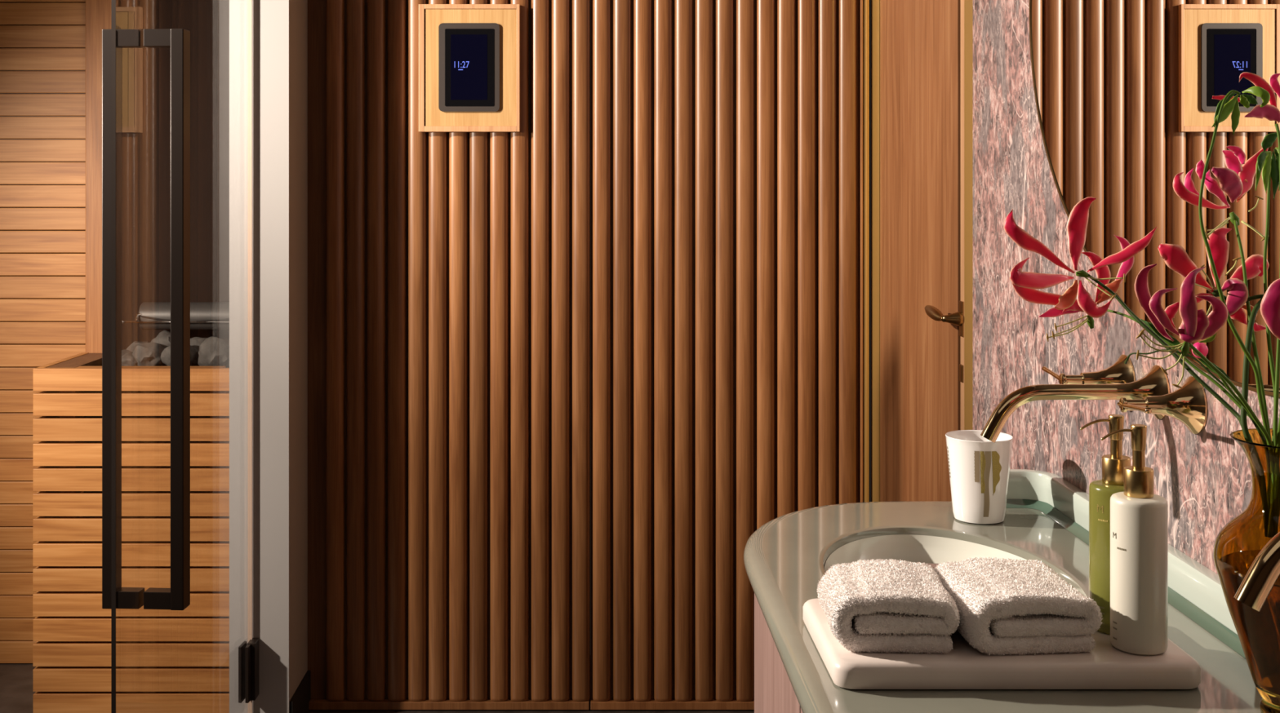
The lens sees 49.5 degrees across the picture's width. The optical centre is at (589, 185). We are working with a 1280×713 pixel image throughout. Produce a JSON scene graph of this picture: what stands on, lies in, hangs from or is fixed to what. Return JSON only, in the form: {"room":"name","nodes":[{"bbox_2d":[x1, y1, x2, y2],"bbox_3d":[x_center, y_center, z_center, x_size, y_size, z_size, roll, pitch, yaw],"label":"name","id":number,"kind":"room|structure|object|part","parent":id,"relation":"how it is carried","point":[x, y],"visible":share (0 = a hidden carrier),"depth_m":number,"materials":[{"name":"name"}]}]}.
{"room":"bathroom","nodes":[
{"label":"bathroom","id":0,"kind":"room"},
{"bbox_2d":[0,0,229,663],"bbox_3d":[-1.938,0.090,3.921,2.125,2.500,0.112,0,0,0],"label":"wall","id":1,"kind":"structure","parent":0,"point":[51,51],"depth_m":3.88,"materials":[{"name":"brown wood"}]},
{"bbox_3d":[-1.368,0.090,3.879,0.074,2.499,0.028,0,0,0],"label":"corner post","id":2,"kind":"part","parent":1,"relation":"part of","materials":[{"name":"brown wood"}]},
{"bbox_3d":[-1.103,0.090,3.884,0.454,2.500,0.018,0,0,0],"label":"heat panel","id":3,"kind":"part","parent":1,"relation":"part of","materials":[{"name":"brown wood"}]},
{"bbox_2d":[121,302,229,329],"bbox_3d":[-1.099,0.358,3.807,0.338,0.076,0.136,0,0,0],"label":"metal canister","id":4,"kind":"object","parent":1,"relation":"attached to","point":[151,315],"visible":0.65,"depth_m":3.76,"materials":[{"name":"grey metal"}]},
{"bbox_3d":[-1.096,0.370,3.745,0.332,0.006,0.005,0,0,0],"label":"rod","id":5,"kind":"part","parent":4,"relation":"part of","materials":[{"name":"silver metal"}]},
{"bbox_2d":[229,0,310,712],"bbox_3d":[-0.789,0.090,3.525,0.151,2.500,0.390,0,0,0],"label":"wall","id":6,"kind":"structure","parent":0,"point":[279,27],"depth_m":3.33,"materials":[{"name":"grey paint"}]},
{"bbox_2d":[102,0,258,712],"bbox_3d":[-0.852,0.184,2.926,0.161,2.288,0.808,0,0,0],"label":"door","id":7,"kind":"structure","parent":6,"relation":"in","point":[177,597],"depth_m":2.65,"materials":[{"name":"grey"}]},
{"bbox_2d":[0,663,754,712],"bbox_3d":[-1.050,1.365,1.325,4.100,0.050,5.250,0,0,0],"label":"floor","id":8,"kind":"structure","parent":0,"point":[16,693],"depth_m":3.54,"materials":[{"name":"wood"}]},
{"bbox_2d":[32,352,229,712],"bbox_3d":[-1.159,0.907,3.685,0.502,0.882,0.341,0,0,0],"label":"heater","id":9,"kind":"object","parent":8,"relation":"on","point":[168,661],"visible":0.77,"depth_m":3.52,"materials":[{"name":"brown wood"}]},
{"bbox_2d":[121,349,130,356],"bbox_3d":[-1.245,0.467,3.721,0.070,0.052,0.065,0,0,0],"label":"stone","id":10,"kind":"object","parent":9,"relation":"on","point":[123,352],"visible":0.11,"depth_m":3.71,"materials":[{"name":"grey stone"}]},
{"bbox_2d":[121,351,137,366],"bbox_3d":[-1.206,0.464,3.666,0.069,0.045,0.069,0,0,-43],"label":"stone","id":11,"kind":"object","parent":9,"relation":"on","point":[127,359],"visible":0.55,"depth_m":3.64,"materials":[{"name":"grey stone"}]},
{"bbox_2d":[125,341,150,351],"bbox_3d":[-1.214,0.454,3.756,0.084,0.063,0.082,0,0,-24],"label":"stone","id":12,"kind":"object","parent":9,"relation":"on","point":[131,348],"visible":0.23,"depth_m":3.74,"materials":[{"name":"grey stone"}]},
{"bbox_2d":[132,342,164,366],"bbox_3d":[-1.163,0.450,3.663,0.077,0.070,0.085,0,0,10],"label":"stone","id":13,"kind":"object","parent":9,"relation":"in","point":[148,354],"visible":0.83,"depth_m":3.64,"materials":[{"name":"grey stone"}]},
{"bbox_2d":[150,330,170,348],"bbox_3d":[-1.134,0.437,3.731,0.100,0.091,0.100,0,0,0],"label":"stone","id":14,"kind":"object","parent":9,"relation":"on","point":[163,339],"visible":0.27,"depth_m":3.69,"materials":[{"name":"grey stone"}]},
{"bbox_2d":[160,345,195,366],"bbox_3d":[-1.087,0.453,3.660,0.091,0.080,0.080,0,0,0],"label":"stone","id":15,"kind":"object","parent":9,"relation":"on","point":[166,354],"visible":0.38,"depth_m":3.64,"materials":[{"name":"grey stone"}]},
{"bbox_2d":[190,337,207,364],"bbox_3d":[-1.058,0.445,3.735,0.089,0.070,0.083,0,0,0],"label":"stone","id":16,"kind":"object","parent":9,"relation":"on","point":[195,342],"visible":0.2,"depth_m":3.71,"materials":[{"name":"grey stone"}]},
{"bbox_2d":[195,336,229,366],"bbox_3d":[-0.995,0.444,3.674,0.087,0.084,0.081,0,0,39],"label":"stone","id":17,"kind":"object","parent":9,"relation":"on","point":[213,351],"visible":0.88,"depth_m":3.65,"materials":[{"name":"grey stone"}]},
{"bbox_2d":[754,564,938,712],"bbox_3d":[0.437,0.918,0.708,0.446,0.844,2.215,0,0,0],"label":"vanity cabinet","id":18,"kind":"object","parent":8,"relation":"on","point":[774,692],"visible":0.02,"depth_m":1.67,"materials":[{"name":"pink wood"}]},
{"bbox_3d":[0.223,0.886,1.610,0.018,0.777,0.390,0,0,0],"label":"door","id":19,"kind":"part","parent":18,"relation":"part of","materials":[{"name":"pink wood"}]},
{"bbox_3d":[0.455,0.888,1.806,0.410,0.784,0.018,0,0,0],"label":"panel","id":20,"kind":"part","parent":18,"relation":"part of","materials":[{"name":"wood"}]},
{"bbox_2d":[743,469,1262,712],"bbox_3d":[0.431,0.500,0.828,0.473,0.172,2.456,0,0,0],"label":"countertop","id":21,"kind":"structure","parent":18,"relation":"on","point":[1046,519],"depth_m":1.60,"materials":[{"name":"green stone"}]},
{"bbox_2d":[824,534,1027,573],"bbox_3d":[0.427,0.530,1.650,0.285,0.111,0.468,0,0,0],"label":"basin","id":22,"kind":"object","parent":21,"relation":"in","point":[838,548],"depth_m":1.85,"materials":[{"name":"beige ceramic"}]},
{"bbox_2d":[945,430,1013,524],"bbox_3d":[0.541,0.406,1.928,0.091,0.116,0.091,0,0,0],"label":"tumbler","id":23,"kind":"object","parent":21,"relation":"on","point":[979,467],"visible":1,"depth_m":1.90,"materials":[{"name":"white ceramic"}]},
{"bbox_2d":[803,598,1200,689],"bbox_3d":[0.396,0.452,1.378,0.341,0.024,0.212,0,0,0],"label":"marble tray","id":24,"kind":"object","parent":21,"relation":"on","point":[1105,667],"visible":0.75,"depth_m":1.27,"materials":[{"name":"white stone"}]},
{"bbox_2d":[816,559,959,654],"bbox_3d":[0.291,0.411,1.364,0.124,0.058,0.132,0,0,3],"label":"towel","id":25,"kind":"object","parent":24,"relation":"on","point":[881,606],"visible":1,"depth_m":1.30,"materials":[{"name":"white fabric"}]},
{"bbox_2d":[933,557,1102,656],"bbox_3d":[0.414,0.411,1.363,0.131,0.059,0.139,0,0,-5],"label":"towel","id":26,"kind":"object","parent":24,"relation":"on","point":[1005,606],"visible":0.96,"depth_m":1.30,"materials":[{"name":"white fabric"}]},
{"bbox_2d":[1080,414,1130,635],"bbox_3d":[0.521,0.334,1.374,0.051,0.211,0.051,0,0,-40],"label":"pump bottle","id":27,"kind":"object","parent":24,"relation":"on","point":[1100,491],"visible":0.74,"depth_m":1.36,"materials":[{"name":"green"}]},
{"bbox_3d":[0.521,0.257,1.374,0.011,0.026,0.011,0,0,0],"label":"stem","id":28,"kind":"part","parent":27,"relation":"part of","materials":[{"name":"gold metal"}]},
{"bbox_2d":[1100,424,1168,655],"bbox_3d":[0.521,0.334,1.318,0.051,0.211,0.051,0,0,-40],"label":"pump bottle","id":29,"kind":"object","parent":24,"relation":"on","point":[1139,517],"visible":1,"depth_m":1.30,"materials":[{"name":"beige plastic"}]},
{"bbox_3d":[0.521,0.257,1.318,0.011,0.026,0.011,0,0,0],"label":"stem","id":30,"kind":"part","parent":29,"relation":"part of","materials":[{"name":"gold metal"}]},
{"bbox_2d":[1213,428,1279,712],"bbox_3d":[0.583,0.337,1.150,0.121,0.254,0.121,0,0,-43],"label":"flower vase","id":31,"kind":"object","parent":21,"relation":"on","point":[1237,545],"visible":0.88,"depth_m":1.14,"materials":[{"name":"orange glass"}]},
{"bbox_2d":[1004,196,1253,442],"bbox_3d":[0.495,0.152,1.250,0.226,0.282,0.093,0,0,35],"label":"lily","id":32,"kind":"object","parent":31,"relation":"in","point":[1077,221],"visible":0.97,"depth_m":1.28,"materials":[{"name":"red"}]},
{"bbox_2d":[1075,270,1088,278],"bbox_3d":[0.462,0.083,1.300,0.013,0.008,0.006,0,0,0],"label":"receptacle","id":33,"kind":"object","parent":32,"relation":"attached to","point":[1082,273],"depth_m":1.30,"materials":[{"name":"green plant"}]},
{"bbox_3d":[0.525,0.188,1.232,0.030,0.210,0.181,0,0,-32],"label":"stem","id":34,"kind":"part","parent":32,"relation":"part of","materials":[{"name":"green plant"}]},
{"bbox_2d":[1012,235,1248,417],"bbox_3d":[0.521,0.173,1.285,0.235,0.250,0.103,0,0,43],"label":"lily","id":35,"kind":"object","parent":31,"relation":"in","point":[1031,295],"visible":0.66,"depth_m":1.34,"materials":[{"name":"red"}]},
{"bbox_3d":[0.538,0.207,1.257,0.029,0.182,0.188,0,0,-29],"label":"stem","id":36,"kind":"part","parent":35,"relation":"part of","materials":[{"name":"green plant"}]},
{"bbox_2d":[1124,319,1263,438],"bbox_3d":[0.539,0.211,1.227,0.131,0.174,0.038,0,0,43],"label":"lily leaf","id":37,"kind":"object","parent":31,"relation":"in","point":[1175,342],"visible":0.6,"depth_m":1.23,"materials":[{"name":"green plant"}]},
{"bbox_3d":[0.524,0.138,1.264,0.046,0.029,0.003,0,0,40],"label":"blade","id":38,"kind":"part","parent":37,"relation":"part of","materials":[{"name":"green plant"}]},
{"bbox_3d":[0.554,0.162,1.231,0.029,0.017,0.005,0,0,44],"label":"blade","id":39,"kind":"part","parent":37,"relation":"part of","materials":[{"name":"green plant"}]},
{"bbox_2d":[1134,263,1273,484],"bbox_3d":[0.494,0.176,1.119,0.133,0.227,0.064,0,0,-35],"label":"lily","id":40,"kind":"object","parent":31,"relation":"in","point":[1195,326],"visible":1,"depth_m":1.09,"materials":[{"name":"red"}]},
{"bbox_3d":[0.517,0.206,1.117,0.098,0.168,0.012,0,0,-25],"label":"stem","id":41,"kind":"part","parent":40,"relation":"part of","materials":[{"name":"green plant"}]},
{"bbox_2d":[1157,227,1269,442],"bbox_3d":[0.547,0.166,1.217,0.089,0.256,0.100,0,0,25],"label":"lily","id":42,"kind":"object","parent":31,"relation":"in","point":[1175,257],"visible":0.89,"depth_m":1.22,"materials":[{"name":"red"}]},
{"bbox_2d":[1212,288,1219,297],"bbox_3d":[0.558,0.096,1.235,0.008,0.007,0.007,0,0,0],"label":"receptacle","id":43,"kind":"object","parent":42,"relation":"attached to","point":[1215,293],"depth_m":1.23,"materials":[{"name":"green plant"}]},
{"bbox_3d":[0.564,0.195,1.195,0.037,0.198,0.076,0,0,23],"label":"stem","id":44,"kind":"part","parent":42,"relation":"part of","materials":[{"name":"green plant"}]},
{"bbox_2d":[1173,145,1271,439],"bbox_3d":[0.566,0.129,1.242,0.080,0.337,0.127,0,0,24],"label":"lily","id":45,"kind":"object","parent":31,"relation":"in","point":[1235,180],"visible":0.88,"depth_m":1.26,"materials":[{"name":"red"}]},
{"bbox_3d":[0.584,0.164,1.219,0.009,0.267,0.104,0,0,8],"label":"stem","id":46,"kind":"part","parent":45,"relation":"part of","materials":[{"name":"green plant"}]},
{"bbox_2d":[1191,342,1253,420],"bbox_3d":[0.537,0.213,1.160,0.072,0.163,0.013,0,0,0],"label":"bud","id":47,"kind":"object","parent":31,"relation":"in","point":[1202,348],"visible":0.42,"depth_m":1.16,"materials":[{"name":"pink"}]},
{"bbox_3d":[0.543,0.220,1.160,0.059,0.150,0.003,0,0,0],"label":"stem","id":48,"kind":"part","parent":47,"relation":"part of","materials":[{"name":"green plant"}]},
{"bbox_2d":[1198,85,1270,444],"bbox_3d":[0.546,0.106,1.175,0.062,0.378,0.025,0,0,11],"label":"lily","id":49,"kind":"object","parent":31,"relation":"in","point":[1225,106],"visible":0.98,"depth_m":1.17,"materials":[{"name":"green plant"}]},
{"bbox_2d":[1212,71,1279,446],"bbox_3d":[0.577,0.098,1.189,0.044,0.389,0.075,0,0,-13],"label":"lily","id":50,"kind":"object","parent":31,"relation":"in","point":[1270,112],"visible":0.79,"depth_m":1.19,"materials":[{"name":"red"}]},
{"bbox_3d":[0.583,0.120,1.174,0.007,0.346,0.060,0,0,28],"label":"stem","id":51,"kind":"part","parent":50,"relation":"part of","materials":[{"name":"green plant"}]},
{"bbox_2d":[1255,147,1279,445],"bbox_3d":[0.585,0.132,1.198,0.023,0.332,0.058,0,0,34],"label":"lily","id":52,"kind":"object","parent":31,"relation":"in","point":[1270,166],"visible":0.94,"depth_m":1.21,"materials":[{"name":"green plant"}]},
{"bbox_3d":[0.586,0.137,1.195,0.010,0.321,0.056,0,0,17],"label":"stem","id":53,"kind":"part","parent":52,"relation":"part of","materials":[{"name":"green plant"}]},
{"bbox_2d":[1260,278,1279,475],"bbox_3d":[0.559,0.181,1.112,0.031,0.219,0.054,0,0,37],"label":"lily","id":54,"kind":"object","parent":31,"relation":"in","point":[1270,303],"visible":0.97,"depth_m":1.10,"materials":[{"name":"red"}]},
{"bbox_3d":[0.560,0.204,1.120,0.007,0.172,0.044,0,0,10],"label":"stem","id":55,"kind":"part","parent":54,"relation":"part of","materials":[{"name":"green plant"}]},
{"bbox_2d":[307,0,863,710],"bbox_3d":[-0.005,0.088,3.564,1.434,2.496,0.072,0,0,0],"label":"wall","id":56,"kind":"structure","parent":0,"point":[564,370],"depth_m":3.53,"materials":[{"name":"brown wood"}]},
{"bbox_3d":[-0.362,1.326,3.539,0.721,0.020,0.023,0,0,0],"label":"rail","id":57,"kind":"part","parent":56,"relation":"part of","materials":[{"name":"brown wood"}]},
{"bbox_2d":[418,4,519,132],"bbox_3d":[-0.305,-0.296,3.518,0.256,0.323,0.022,0,0,0],"label":"control panel","id":58,"kind":"object","parent":56,"relation":"attached to","point":[469,54],"visible":1,"depth_m":3.51,"materials":[{"name":"beige wood"}]},
{"bbox_3d":[0.357,1.326,3.539,0.710,0.020,0.023,0,0,0],"label":"rail","id":59,"kind":"part","parent":56,"relation":"part of","materials":[{"name":"brown wood"}]},
{"bbox_2d":[859,0,862,502],"bbox_3d":[0.694,0.090,3.543,0.006,2.500,0.016,0,0,0],"label":"trim","id":60,"kind":"structure","parent":56,"relation":"attached to","point":[860,1],"depth_m":3.54,"materials":[{"name":"brown wood"}]},
{"bbox_2d":[863,0,868,502],"bbox_3d":[0.704,0.090,3.533,0.008,2.500,0.036,0,0,0],"label":"trim","id":61,"kind":"structure","parent":56,"relation":"attached to","point":[865,2],"depth_m":3.52,"materials":[{"name":"gold metal"}]},
{"bbox_2d":[871,0,964,502],"bbox_3d":[0.717,0.190,3.067,0.105,2.300,0.935,0,0,0],"label":"door","id":62,"kind":"structure","parent":56,"relation":"in","point":[917,46],"depth_m":3.06,"materials":[{"name":"brown wood"}]},
{"bbox_3d":[0.676,0.252,2.724,0.023,0.026,0.110,0,0,0],"label":"lever","id":63,"kind":"part","parent":62,"relation":"part of","materials":[{"name":"gold metal"}]},
{"bbox_3d":[0.699,0.258,2.674,0.037,0.029,0.029,0,0,0],"label":"handle","id":64,"kind":"part","parent":62,"relation":"part of","materials":[{"name":"gold metal"}]},
{"bbox_3d":[0.716,0.363,2.674,0.004,0.034,0.020,0,0,0],"label":"keyhole plate","id":65,"kind":"part","parent":62,"relation":"part of","materials":[{"name":"gold metal"}]},
{"bbox_3d":[0.716,0.258,2.674,0.004,0.068,0.024,0,0,0],"label":"handle plate","id":66,"kind":"part","parent":62,"relation":"part of","materials":[{"name":"gold metal"}]},
{"bbox_2d":[973,0,1279,574],"bbox_3d":[0.718,0.090,0.560,0.100,2.500,3.720,0,0,0],"label":"wall","id":67,"kind":"structure","parent":0,"point":[1204,478],"depth_m":2.04,"materials":[{"name":"stone"}]},
{"bbox_2d":[964,0,973,430],"bbox_3d":[0.735,0.090,2.491,0.090,2.500,0.133,0,0,0],"label":"trim","id":68,"kind":"structure","parent":67,"relation":"attached to","point":[968,4],"depth_m":2.53,"materials":[{"name":"gold metal"}]},
{"bbox_2d":[980,355,1207,443],"bbox_3d":[0.563,0.257,1.629,0.209,0.091,0.337,0,0,0],"label":"faucet","id":69,"kind":"object","parent":67,"relation":"attached to","point":[1150,394],"visible":1,"depth_m":1.62,"materials":[{"name":"gold metal"}]},
{"bbox_3d":[0.538,0.268,1.627,0.160,0.069,0.018,0,0,0],"label":"spout","id":70,"kind":"part","parent":69,"relation":"part of","materials":[{"name":"gold metal"}]},
{"bbox_3d":[0.589,0.241,1.756,0.007,0.012,0.083,0,0,0],"label":"lever","id":71,"kind":"part","parent":69,"relation":"part of","materials":[{"name":"gold metal"}]},
{"bbox_3d":[0.627,0.243,1.728,0.081,0.063,0.063,0,0,0],"label":"handle","id":72,"kind":"part","parent":69,"relation":"part of","materials":[{"name":"gold metal"}]},
{"bbox_3d":[0.589,0.241,1.502,0.007,0.012,0.083,0,0,0],"label":"lever","id":73,"kind":"part","parent":69,"relation":"part of","materials":[{"name":"gold metal"}]},
{"bbox_3d":[0.627,0.243,1.531,0.081,0.063,0.063,0,0,0],"label":"handle","id":74,"kind":"part","parent":69,"relation":"part of","materials":[{"name":"gold metal"}]},
{"bbox_2d":[1007,469,1237,635],"bbox_3d":[0.613,0.439,0.816,0.108,0.051,2.411,0,0,0],"label":"backsplash","id":75,"kind":"structure","parent":67,"relation":"attached to","point":[1192,580],"depth_m":1.58,"materials":[{"name":"green"}]},
{"bbox_2d":[1028,0,1279,397],"bbox_3d":[0.663,-0.260,1.390,0.009,0.930,1.380,0,0,0],"label":"oval mirror","id":76,"kind":"object","parent":67,"relation":"attached to","point":[1124,90],"visible":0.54,"depth_m":1.61,"materials":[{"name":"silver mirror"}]},
{"bbox_2d":[1234,532,1279,612],"bbox_3d":[0.563,0.257,0.988,0.209,0.091,0.337,0,0,0],"label":"faucet","id":77,"kind":"object","parent":67,"relation":"attached to","point":[1263,574],"visible":1,"depth_m":0.98,"materials":[{"name":"gold metal"}]}
]}

